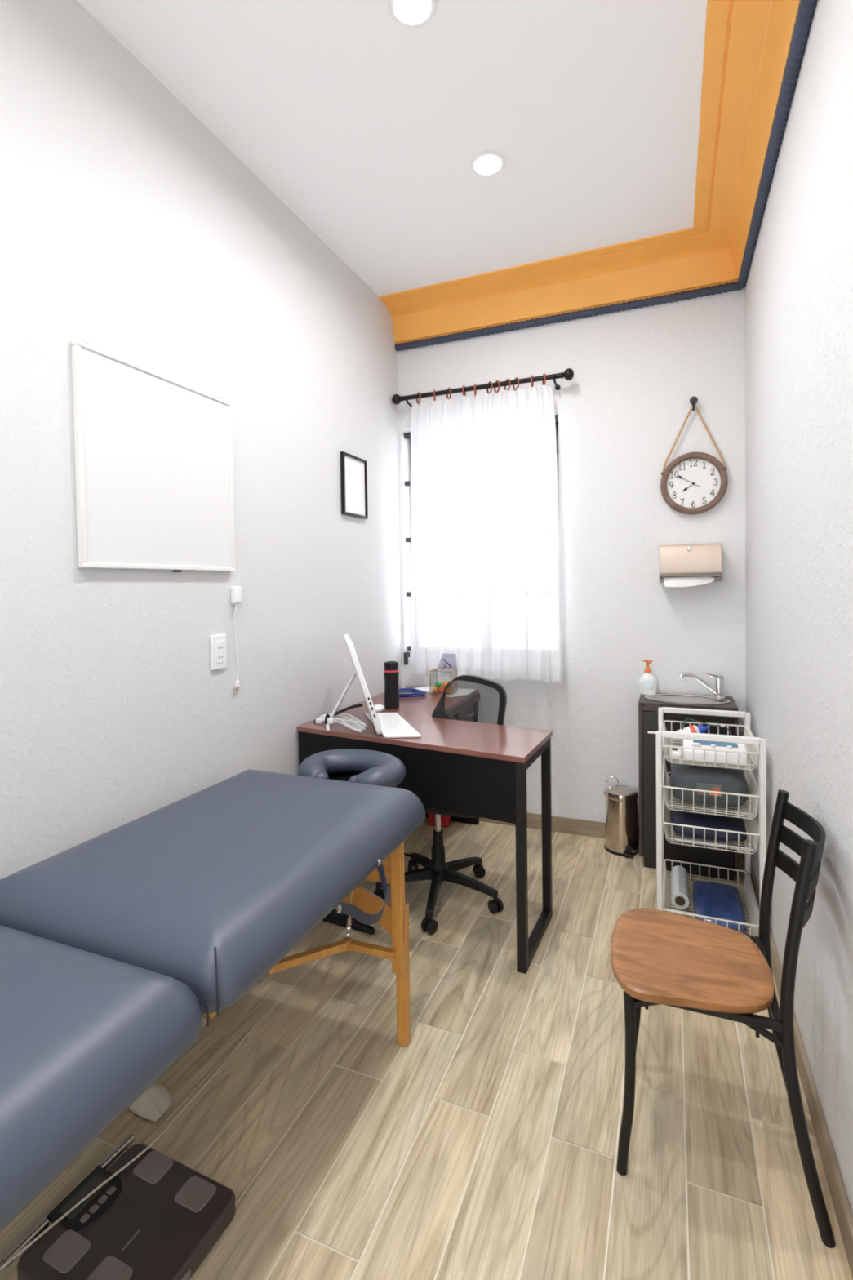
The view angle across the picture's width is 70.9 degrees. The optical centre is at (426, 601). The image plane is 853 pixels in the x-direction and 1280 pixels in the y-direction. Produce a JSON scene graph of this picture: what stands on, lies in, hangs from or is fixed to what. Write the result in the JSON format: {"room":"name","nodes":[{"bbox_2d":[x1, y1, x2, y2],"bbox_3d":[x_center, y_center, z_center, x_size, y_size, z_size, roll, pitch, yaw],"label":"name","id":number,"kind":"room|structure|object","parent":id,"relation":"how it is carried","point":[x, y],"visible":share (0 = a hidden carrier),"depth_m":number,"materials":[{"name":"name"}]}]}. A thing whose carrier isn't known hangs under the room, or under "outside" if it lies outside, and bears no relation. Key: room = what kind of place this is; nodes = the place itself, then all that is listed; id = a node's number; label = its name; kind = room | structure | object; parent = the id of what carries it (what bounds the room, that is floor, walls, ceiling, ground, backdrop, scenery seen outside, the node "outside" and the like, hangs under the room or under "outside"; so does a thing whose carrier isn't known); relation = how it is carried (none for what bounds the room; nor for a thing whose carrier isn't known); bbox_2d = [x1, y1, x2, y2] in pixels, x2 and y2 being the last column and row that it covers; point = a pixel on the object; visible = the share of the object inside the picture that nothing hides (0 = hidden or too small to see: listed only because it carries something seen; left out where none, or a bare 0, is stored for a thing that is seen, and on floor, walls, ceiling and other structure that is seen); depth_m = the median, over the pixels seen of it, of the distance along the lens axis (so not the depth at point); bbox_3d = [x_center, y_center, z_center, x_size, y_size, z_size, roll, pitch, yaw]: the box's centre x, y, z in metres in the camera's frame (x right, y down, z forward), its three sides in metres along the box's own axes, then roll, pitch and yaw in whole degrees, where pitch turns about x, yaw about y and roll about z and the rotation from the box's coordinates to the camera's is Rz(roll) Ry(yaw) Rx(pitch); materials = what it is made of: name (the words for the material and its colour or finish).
{"room":"examination room","nodes":[
{"label":"examination room","id":0,"kind":"room"},
{"bbox_2d":[0,0,402,879],"bbox_3d":[-1.014,-0.131,1.578,0.140,2.950,4.542,0,2,22],"label":"wall","id":1,"kind":"structure","parent":0,"point":[129,229],"depth_m":1.84,"materials":[{"name":"white paint"}]},
{"bbox_2d":[71,339,235,572],"bbox_3d":[-0.811,-0.400,1.861,0.022,0.614,0.600,0,2,22],"label":"whiteboard","id":2,"kind":"object","parent":1,"relation":"attached to","point":[153,450],"visible":1,"depth_m":1.79,"materials":[{"name":"white plastic"}]},
{"bbox_2d":[209,634,226,670],"bbox_3d":[-0.722,0.174,2.084,0.015,0.121,0.074,0,2,22],"label":"wall outlet","id":3,"kind":"object","parent":1,"relation":"attached to","point":[218,646],"visible":1,"depth_m":2.07,"materials":[{"name":"white plastic"}]},
{"bbox_2d":[215,640,224,663],"bbox_3d":[-0.717,0.174,2.082,0.003,0.075,0.040,0,2,22],"label":"socket","id":4,"kind":"object","parent":3,"relation":"attached to","point":[220,645],"depth_m":2.08,"materials":[{"name":"grey plastic"}]},
{"bbox_2d":[231,586,241,692],"bbox_3d":[-0.684,0.134,2.161,0.028,0.380,0.030,0,2,22],"label":"cord","id":5,"kind":"object","parent":1,"relation":"attached to","point":[236,593],"visible":1,"depth_m":2.15,"materials":[{"name":"white plastic"}]},
{"bbox_2d":[340,451,368,519],"bbox_3d":[-0.357,-0.573,2.975,0.019,0.298,0.240,0,2,22],"label":"picture frame","id":6,"kind":"object","parent":1,"relation":"attached to","point":[353,469],"visible":1,"depth_m":2.97,"materials":[{"name":"black wood"}]},
{"bbox_2d":[378,0,800,344],"bbox_3d":[-0.145,-1.516,1.168,1.790,0.185,4.242,0,2,22],"label":"trim","id":7,"kind":"structure","parent":1,"relation":"attached to","point":[747,42],"depth_m":2.75,"materials":[{"name":"orange paint"}]},
{"bbox_2d":[394,0,817,351],"bbox_3d":[0.001,-1.419,1.519,1.794,0.041,3.496,0,2,22],"label":"trim","id":8,"kind":"structure","parent":1,"relation":"attached to","point":[804,17],"depth_m":2.37,"materials":[{"name":"blue paint"}]},
{"bbox_2d":[76,0,706,296],"bbox_3d":[-0.143,-1.659,1.174,2.070,0.100,4.542,0,2,22],"label":"ceiling","id":9,"kind":"structure","parent":0,"point":[368,127],"depth_m":2.00,"materials":[{"name":"white paint"}]},
{"bbox_2d":[387,0,436,28],"bbox_3d":[-0.039,-1.618,1.626,0.132,0.007,0.132,0,2,22],"label":"recessed light","id":10,"kind":"object","parent":9,"relation":"in","point":[408,14],"visible":1,"depth_m":1.64,"materials":[{"name":"white plastic"}]},
{"bbox_2d":[470,151,505,177],"bbox_3d":[0.229,-1.638,2.243,0.132,0.007,0.132,0,2,22],"label":"recessed light","id":11,"kind":"object","parent":9,"relation":"in","point":[489,163],"visible":1,"depth_m":2.24,"materials":[{"name":"white plastic"}]},
{"bbox_2d":[0,817,852,1279],"bbox_3d":[-0.103,1.291,1.241,1.890,0.002,4.342,0,2,22],"label":"floor","id":12,"kind":"structure","parent":0,"point":[484,1146],"depth_m":1.49,"materials":[{"name":"tile"}]},
{"bbox_2d":[0,1133,235,1279],"bbox_3d":[-0.601,1.270,1.204,0.345,0.056,0.293,0,2,22],"label":"scale","id":13,"kind":"object","parent":12,"relation":"on","point":[159,1217],"visible":0.99,"depth_m":1.20,"materials":[{"name":"black plastic"}]},
{"bbox_2d":[128,1083,171,1121],"bbox_3d":[-0.708,1.276,1.543,0.114,0.025,0.091,0,2,22],"label":"flap","id":14,"kind":"object","parent":12,"relation":"on","point":[156,1100],"visible":0.72,"depth_m":1.52,"materials":[{"name":"beige fabric"}]},
{"bbox_2d":[0,748,425,1231],"bbox_3d":[-0.580,0.935,1.260,0.742,0.722,2.197,0,2,22],"label":"massage table","id":15,"kind":"object","parent":12,"relation":"on","point":[117,945],"visible":1,"depth_m":1.15,"materials":[{"name":"blue leather"}]},
{"bbox_2d":[0,924,203,1231],"bbox_3d":[-0.842,0.652,0.676,0.700,0.118,0.936,0,2,22],"label":"cushion","id":16,"kind":"object","parent":15,"relation":"on","point":[86,1029],"depth_m":0.84,"materials":[{"name":"blue leather"}]},
{"bbox_2d":[0,991,287,1270],"bbox_3d":[-0.642,1.262,1.436,0.088,0.062,1.101,0,2,24],"label":"cord","id":17,"kind":"object","parent":15,"relation":"attached to","point":[70,1210],"visible":1,"depth_m":1.32,"materials":[{"name":"beige fabric"}]},
{"bbox_2d":[0,769,425,1013],"bbox_3d":[-0.487,0.624,1.544,0.700,0.118,0.938,0,2,22],"label":"cushion","id":18,"kind":"object","parent":15,"relation":"on","point":[211,887],"depth_m":1.27,"materials":[{"name":"blue leather"}]},
{"bbox_2d":[322,908,375,933],"bbox_3d":[-0.354,1.250,2.383,0.377,0.027,0.074,0,2,26],"label":"case","id":19,"kind":"object","parent":12,"relation":"on","point":[340,919],"visible":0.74,"depth_m":2.33,"materials":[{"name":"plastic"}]},
{"bbox_2d":[296,685,552,973],"bbox_3d":[0.109,0.876,2.762,1.021,0.742,1.210,0,2,22],"label":"desk","id":20,"kind":"object","parent":12,"relation":"on","point":[472,768],"visible":0.59,"depth_m":2.21,"materials":[{"name":"brown wood"}]},
{"bbox_2d":[314,703,367,732],"bbox_3d":[-0.382,0.467,2.513,0.100,0.103,0.372,-2,2,-42],"label":"cable bundle","id":21,"kind":"object","parent":20,"relation":"on","point":[357,725],"visible":0.96,"depth_m":2.48,"materials":[{"name":"white plastic"}]},
{"bbox_2d":[325,634,382,734],"bbox_3d":[-0.314,0.333,2.497,0.214,0.368,0.461,-1,2,-10],"label":"desktop computer","id":22,"kind":"object","parent":20,"relation":"on","point":[358,672],"visible":0.91,"depth_m":2.29,"materials":[{"name":"white plastic"}]},
{"bbox_2d":[373,704,384,712],"bbox_3d":[-0.229,0.493,2.779,0.062,0.031,0.100,0,2,22],"label":"computer mouse","id":23,"kind":"object","parent":20,"relation":"on","point":[379,708],"visible":0.67,"depth_m":2.76,"materials":[{"name":"white plastic"}]},
{"bbox_2d":[383,661,399,708],"bbox_3d":[-0.167,0.396,2.864,0.073,0.220,0.073,0,2,22],"label":"water bottle","id":24,"kind":"object","parent":20,"relation":"on","point":[391,671],"visible":1,"depth_m":2.83,"materials":[{"name":"black plastic"}]},
{"bbox_2d":[364,712,421,737],"bbox_3d":[-0.149,0.509,2.497,0.141,0.012,0.473,-1,2,-15],"label":"keyboard","id":25,"kind":"object","parent":20,"relation":"on","point":[393,725],"visible":0.9,"depth_m":2.42,"materials":[{"name":"white plastic"}]},
{"bbox_2d":[398,685,426,697],"bbox_3d":[-0.124,0.479,3.227,0.177,0.032,0.279,-2,2,-32],"label":"stethoscope","id":26,"kind":"object","parent":20,"relation":"on","point":[416,692],"visible":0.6,"depth_m":3.15,"materials":[{"name":"rubber"}]},
{"bbox_2d":[414,686,442,695],"bbox_3d":[0.124,0.488,3.315,0.246,0.003,0.345,-2,2,-36],"label":"paper sheet","id":27,"kind":"object","parent":20,"relation":"on","point":[427,689],"visible":0.18,"depth_m":3.36,"materials":[{"name":"white paper"}]},
{"bbox_2d":[429,655,457,694],"bbox_3d":[0.091,0.385,3.212,0.119,0.208,0.104,0,2,22],"label":"glass box","id":28,"kind":"object","parent":20,"relation":"on","point":[433,673],"visible":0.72,"depth_m":3.21,"materials":[{"name":"clear glass"}]},
{"bbox_2d":[432,686,438,692],"bbox_3d":[0.049,0.471,3.211,0.032,0.031,0.032,0,2,22],"label":"ball","id":29,"kind":"object","parent":28,"relation":"in","point":[435,689],"visible":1,"depth_m":3.20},
{"bbox_2d":[435,681,441,687],"bbox_3d":[0.063,0.445,3.215,0.032,0.031,0.032,0,2,22],"label":"ball","id":30,"kind":"object","parent":28,"relation":"in","point":[437,684],"visible":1,"depth_m":3.20,"materials":[{"name":"green plastic"}]},
{"bbox_2d":[439,687,444,693],"bbox_3d":[0.083,0.471,3.199,0.032,0.031,0.032,0,2,22],"label":"ball","id":31,"kind":"object","parent":28,"relation":"in","point":[441,689],"visible":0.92,"depth_m":3.19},
{"bbox_2d":[372,674,506,934],"bbox_3d":[0.072,0.790,2.511,0.563,0.927,0.549,0,2,22],"label":"office chair","id":32,"kind":"object","parent":12,"relation":"on","point":[468,698],"visible":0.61,"depth_m":2.56,"materials":[{"name":"black plastic"}]},
{"bbox_2d":[428,813,450,827],"bbox_3d":[0.072,1.191,3.321,0.110,0.085,0.070,0,2,22],"label":"box","id":33,"kind":"object","parent":12,"relation":"on","point":[445,820],"visible":0.47,"depth_m":3.29,"materials":[{"name":"plastic"}]},
{"bbox_2d":[604,776,639,857],"bbox_3d":[0.967,1.055,2.967,0.166,0.348,0.183,0,2,22],"label":"pedal bin","id":34,"kind":"object","parent":12,"relation":"on","point":[621,830],"visible":1,"depth_m":2.91,"materials":[{"name":"metal"}]},
{"bbox_2d":[638,693,738,879],"bbox_3d":[1.224,0.840,2.818,0.410,0.778,0.289,0,2,22],"label":"base cabinet","id":35,"kind":"object","parent":12,"relation":"on","point":[648,704],"visible":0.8,"depth_m":2.73,"materials":[{"name":"brown laminate"}]},
{"bbox_2d":[638,693,737,711],"bbox_3d":[1.218,0.467,2.808,0.410,0.018,0.288,0,2,22],"label":"countertop","id":36,"kind":"structure","parent":35,"relation":"on","point":[731,706],"depth_m":2.70,"materials":[{"name":"brown laminate"}]},
{"bbox_2d":[638,659,657,695],"bbox_3d":[1.087,0.370,2.943,0.073,0.172,0.082,-2,2,-41],"label":"soap dispenser","id":37,"kind":"object","parent":36,"relation":"on","point":[647,682],"visible":1,"depth_m":2.92,"materials":[{"name":"white plastic"}]},
{"bbox_2d":[644,693,729,711],"bbox_3d":[1.218,0.504,2.809,0.370,0.104,0.236,0,2,22],"label":"sink basin","id":38,"kind":"object","parent":36,"relation":"in","point":[672,699],"depth_m":2.80,"materials":[{"name":"ceramic"}]},
{"bbox_2d":[679,671,725,698],"bbox_3d":[1.296,0.391,2.822,0.205,0.120,0.054,0,2,14],"label":"faucet","id":39,"kind":"object","parent":36,"relation":"on","point":[718,689],"visible":1,"depth_m":2.80,"materials":[{"name":"silver metal"}]},
{"bbox_2d":[648,706,766,936],"bbox_3d":[1.101,0.857,2.389,0.389,0.771,0.476,0,2,22],"label":"rack","id":40,"kind":"object","parent":12,"relation":"on","point":[752,744],"visible":0.83,"depth_m":2.22,"materials":[{"name":"white metal"}]},
{"bbox_2d":[669,747,681,758],"bbox_3d":[0.952,0.574,2.288,0.042,0.033,0.080,0,2,22],"label":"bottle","id":41,"kind":"object","parent":40,"relation":"in","point":[676,752],"visible":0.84,"depth_m":2.26,"materials":[{"name":"white plastic"}]},
{"bbox_2d":[671,865,688,909],"bbox_3d":[1.048,1.177,2.476,0.066,0.066,0.251,0,2,22],"label":"roll","id":42,"kind":"object","parent":40,"relation":"in","point":[679,876],"visible":1,"depth_m":2.41,"materials":[{"name":"paper"}]},
{"bbox_2d":[672,724,709,741],"bbox_3d":[1.077,0.535,2.445,0.144,0.071,0.051,-1,2,10],"label":"tube","id":43,"kind":"object","parent":40,"relation":"in","point":[695,729],"visible":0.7,"depth_m":2.43,"materials":[{"name":"white plastic"}]},
{"bbox_2d":[672,829,730,848],"bbox_3d":[1.043,0.890,2.279,0.200,0.004,0.166,0,2,22],"label":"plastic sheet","id":44,"kind":"object","parent":40,"relation":"in","point":[675,835],"visible":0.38,"depth_m":2.23,"materials":[{"name":"white plastic"}]},
{"bbox_2d":[681,718,732,735],"bbox_3d":[1.142,0.528,2.442,0.202,0.108,0.048,-1,1,7],"label":"cable","id":45,"kind":"object","parent":40,"relation":"in","point":[720,725],"visible":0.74,"depth_m":2.45,"materials":[{"name":"grey plastic"}]},
{"bbox_2d":[670,797,746,840],"bbox_3d":[1.107,0.852,2.369,0.266,0.065,0.350,0,2,22],"label":"bundle","id":46,"kind":"object","parent":40,"relation":"in","point":[700,820],"visible":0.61,"depth_m":2.26,"materials":[{"name":"fabric"}]},
{"bbox_2d":[670,760,747,807],"bbox_3d":[1.084,0.682,2.309,0.268,0.160,0.243,0,2,22],"label":"pouch","id":47,"kind":"object","parent":40,"relation":"in","point":[733,780],"visible":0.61,"depth_m":2.22,"materials":[{"name":"fabric"}]},
{"bbox_2d":[662,858,759,936],"bbox_3d":[1.115,1.179,2.377,0.336,0.085,0.444,0,2,22],"label":"basket","id":48,"kind":"object","parent":40,"relation":"on","point":[748,886],"depth_m":2.38,"materials":[{"name":"beige metal"}]},
{"bbox_2d":[662,794,759,853],"bbox_3d":[1.110,0.854,2.369,0.336,0.087,0.444,0,2,22],"label":"basket","id":49,"kind":"object","parent":40,"relation":"on","point":[665,820],"depth_m":2.21,"materials":[{"name":"beige metal"}]},
{"bbox_2d":[662,755,759,819],"bbox_3d":[1.108,0.723,2.366,0.336,0.097,0.444,0,2,22],"label":"basket","id":50,"kind":"object","parent":40,"relation":"on","point":[753,792],"depth_m":2.22,"materials":[{"name":"beige metal"}]},
{"bbox_2d":[662,720,759,770],"bbox_3d":[1.105,0.559,2.361,0.336,0.073,0.444,0,2,22],"label":"basket","id":51,"kind":"object","parent":40,"relation":"on","point":[755,756],"depth_m":2.21,"materials":[{"name":"beige metal"}]},
{"bbox_2d":[682,738,747,765],"bbox_3d":[1.084,0.554,2.260,0.212,0.071,0.158,0,2,22],"label":"box","id":52,"kind":"object","parent":40,"relation":"in","point":[732,757],"visible":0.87,"depth_m":2.21,"materials":[{"name":"white plastic"}]},
{"bbox_2d":[693,880,746,931],"bbox_3d":[1.145,1.186,2.353,0.178,0.053,0.330,0,2,22],"label":"packet","id":53,"kind":"object","parent":40,"relation":"in","point":[710,899],"visible":0.86,"depth_m":2.32,"materials":[{"name":"blue plastic"}]},
{"bbox_2d":[610,789,835,1248],"bbox_3d":[0.667,0.875,1.401,0.451,0.805,0.372,0,2,22],"label":"dining chair","id":54,"kind":"object","parent":12,"relation":"on","point":[658,957],"visible":1,"depth_m":1.33,"materials":[{"name":"orange wood"}]},
{"bbox_2d":[397,287,745,826],"bbox_3d":[0.708,-0.199,3.240,1.790,2.950,0.160,0,2,22],"label":"wall","id":55,"kind":"structure","parent":0,"point":[625,405],"depth_m":3.04,"materials":[{"name":"white paint"}]},
{"bbox_2d":[404,414,559,664],"bbox_3d":[0.308,-0.316,3.389,0.908,1.357,0.162,0,2,22],"label":"window","id":56,"kind":"structure","parent":55,"relation":"in","point":[407,435],"depth_m":3.50,"materials":[{"name":"grey metal"}]},
{"bbox_2d":[391,368,573,407],"bbox_3d":[0.286,-1.140,3.232,1.010,0.073,0.119,0,2,22],"label":"curtain rod","id":57,"kind":"object","parent":55,"relation":"attached to","point":[568,374],"visible":0.94,"depth_m":3.18,"materials":[{"name":"black metal"}]},
{"bbox_2d":[416,391,421,404],"bbox_3d":[-0.044,-1.128,3.334,0.010,0.078,0.065,-1,2,-18],"label":"curtain ring","id":58,"kind":"object","parent":57,"relation":"hanging from","point":[418,393],"visible":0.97,"depth_m":3.31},
{"bbox_2d":[433,389,435,400],"bbox_3d":[0.044,-1.129,3.299,0.010,0.078,0.065,-1,1,4],"label":"curtain ring","id":59,"kind":"object","parent":57,"relation":"hanging from","point":[434,396],"visible":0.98,"depth_m":3.27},
{"bbox_2d":[410,393,484,676],"bbox_3d":[0.107,-0.349,3.297,0.471,1.522,0.066,0,2,22],"label":"curtain","id":60,"kind":"object","parent":57,"relation":"hanging from","point":[446,436],"visible":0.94,"depth_m":3.30,"materials":[{"name":"white fabric"}]},
{"bbox_2d":[446,387,451,399],"bbox_3d":[0.123,-1.129,3.266,0.010,0.078,0.065,-1,2,-18],"label":"curtain ring","id":61,"kind":"object","parent":57,"relation":"hanging from","point":[450,388],"visible":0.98,"depth_m":3.25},
{"bbox_2d":[462,385,466,395],"bbox_3d":[0.203,-1.129,3.233,0.010,0.078,0.065,0,2,14],"label":"curtain ring","id":62,"kind":"object","parent":57,"relation":"hanging from","point":[464,386],"visible":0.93,"depth_m":3.21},
{"bbox_2d":[474,383,476,396],"bbox_3d":[0.262,-1.130,3.210,0.010,0.078,0.065,-1,1,8],"label":"curtain ring","id":63,"kind":"object","parent":57,"relation":"hanging from","point":[475,390],"visible":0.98,"depth_m":3.18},
{"bbox_2d":[486,381,493,393],"bbox_3d":[0.336,-1.130,3.179,0.010,0.078,0.065,-1,2,-18],"label":"curtain ring","id":64,"kind":"object","parent":57,"relation":"hanging from","point":[490,382],"visible":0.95,"depth_m":3.16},
{"bbox_2d":[493,380,500,392],"bbox_3d":[0.372,-1.130,3.164,0.010,0.078,0.065,-1,2,-18],"label":"curtain ring","id":65,"kind":"object","parent":57,"relation":"hanging from","point":[498,381],"visible":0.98,"depth_m":3.14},
{"bbox_2d":[504,378,510,390],"bbox_3d":[0.424,-1.130,3.143,0.010,0.078,0.065,-1,2,-18],"label":"curtain ring","id":66,"kind":"object","parent":57,"relation":"hanging from","point":[507,380],"visible":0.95,"depth_m":3.12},
{"bbox_2d":[512,377,519,391],"bbox_3d":[0.468,-1.130,3.125,0.010,0.078,0.065,-1,2,-18],"label":"curtain ring","id":67,"kind":"object","parent":57,"relation":"hanging from","point":[516,378],"visible":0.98,"depth_m":3.11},
{"bbox_2d":[480,385,562,682],"bbox_3d":[0.485,-0.347,3.130,0.444,1.524,0.066,0,2,22],"label":"curtain","id":68,"kind":"object","parent":57,"relation":"hanging from","point":[521,621],"visible":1,"depth_m":3.13,"materials":[{"name":"white fabric"}]},
{"bbox_2d":[530,374,533,386],"bbox_3d":[0.546,-1.131,3.094,0.010,0.078,0.065,0,2,14],"label":"curtain ring","id":69,"kind":"object","parent":57,"relation":"hanging from","point":[531,375],"visible":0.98,"depth_m":3.07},
{"bbox_2d":[542,373,546,385],"bbox_3d":[0.603,-1.131,3.070,0.010,0.078,0.065,-1,1,2],"label":"curtain ring","id":70,"kind":"object","parent":57,"relation":"hanging from","point":[544,381],"visible":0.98,"depth_m":3.04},
{"bbox_2d":[479,812,744,857],"bbox_3d":[0.697,1.187,3.198,1.790,0.082,0.009,0,2,22],"label":"baseboard","id":71,"kind":"structure","parent":55,"relation":"attached to","point":[562,824],"depth_m":3.17,"materials":[{"name":"wood"}]},
{"bbox_2d":[659,543,722,582],"bbox_3d":[1.259,-0.185,2.861,0.270,0.175,0.126,0,2,22],"label":"dispenser","id":72,"kind":"object","parent":55,"relation":"attached to","point":[700,560],"visible":0.95,"depth_m":2.81,"materials":[{"name":"metal"}]},
{"bbox_2d":[662,576,715,587],"bbox_3d":[1.235,-0.094,2.822,0.231,0.052,0.018,0,2,21],"label":"paper towel","id":73,"kind":"object","parent":72,"relation":"in","point":[668,582],"visible":1,"depth_m":2.82,"materials":[{"name":"white paper"}]},
{"bbox_2d":[689,396,697,410],"bbox_3d":[1.280,-0.949,2.868,0.037,0.062,0.052,0,2,22],"label":"wall hook","id":74,"kind":"object","parent":55,"relation":"attached to","point":[693,400],"visible":1,"depth_m":2.85,"materials":[{"name":"grey metal"}]},
{"bbox_2d":[660,406,728,514],"bbox_3d":[1.284,-0.681,2.881,0.298,0.518,0.038,0,2,22],"label":"wall clock","id":75,"kind":"object","parent":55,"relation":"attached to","point":[693,482],"visible":1,"depth_m":2.88,"materials":[{"name":"brown wood"}]},
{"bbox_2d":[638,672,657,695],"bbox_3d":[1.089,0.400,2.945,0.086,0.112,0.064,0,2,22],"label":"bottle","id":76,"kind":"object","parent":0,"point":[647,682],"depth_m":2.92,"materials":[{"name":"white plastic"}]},
{"bbox_2d":[745,0,852,1213],"bbox_3d":[0.773,-0.138,0.848,0.140,2.950,4.542,0,2,22],"label":"wall","id":77,"kind":"structure","parent":0,"point":[799,286],"depth_m":1.51,"materials":[{"name":"white paint"}]},
{"bbox_2d":[742,843,852,1278],"bbox_3d":[0.717,1.248,0.899,0.013,0.078,4.233,0,2,22],"label":"baseboard","id":78,"kind":"structure","parent":77,"relation":"attached to","point":[843,1211],"depth_m":1.38,"materials":[{"name":"wood"}]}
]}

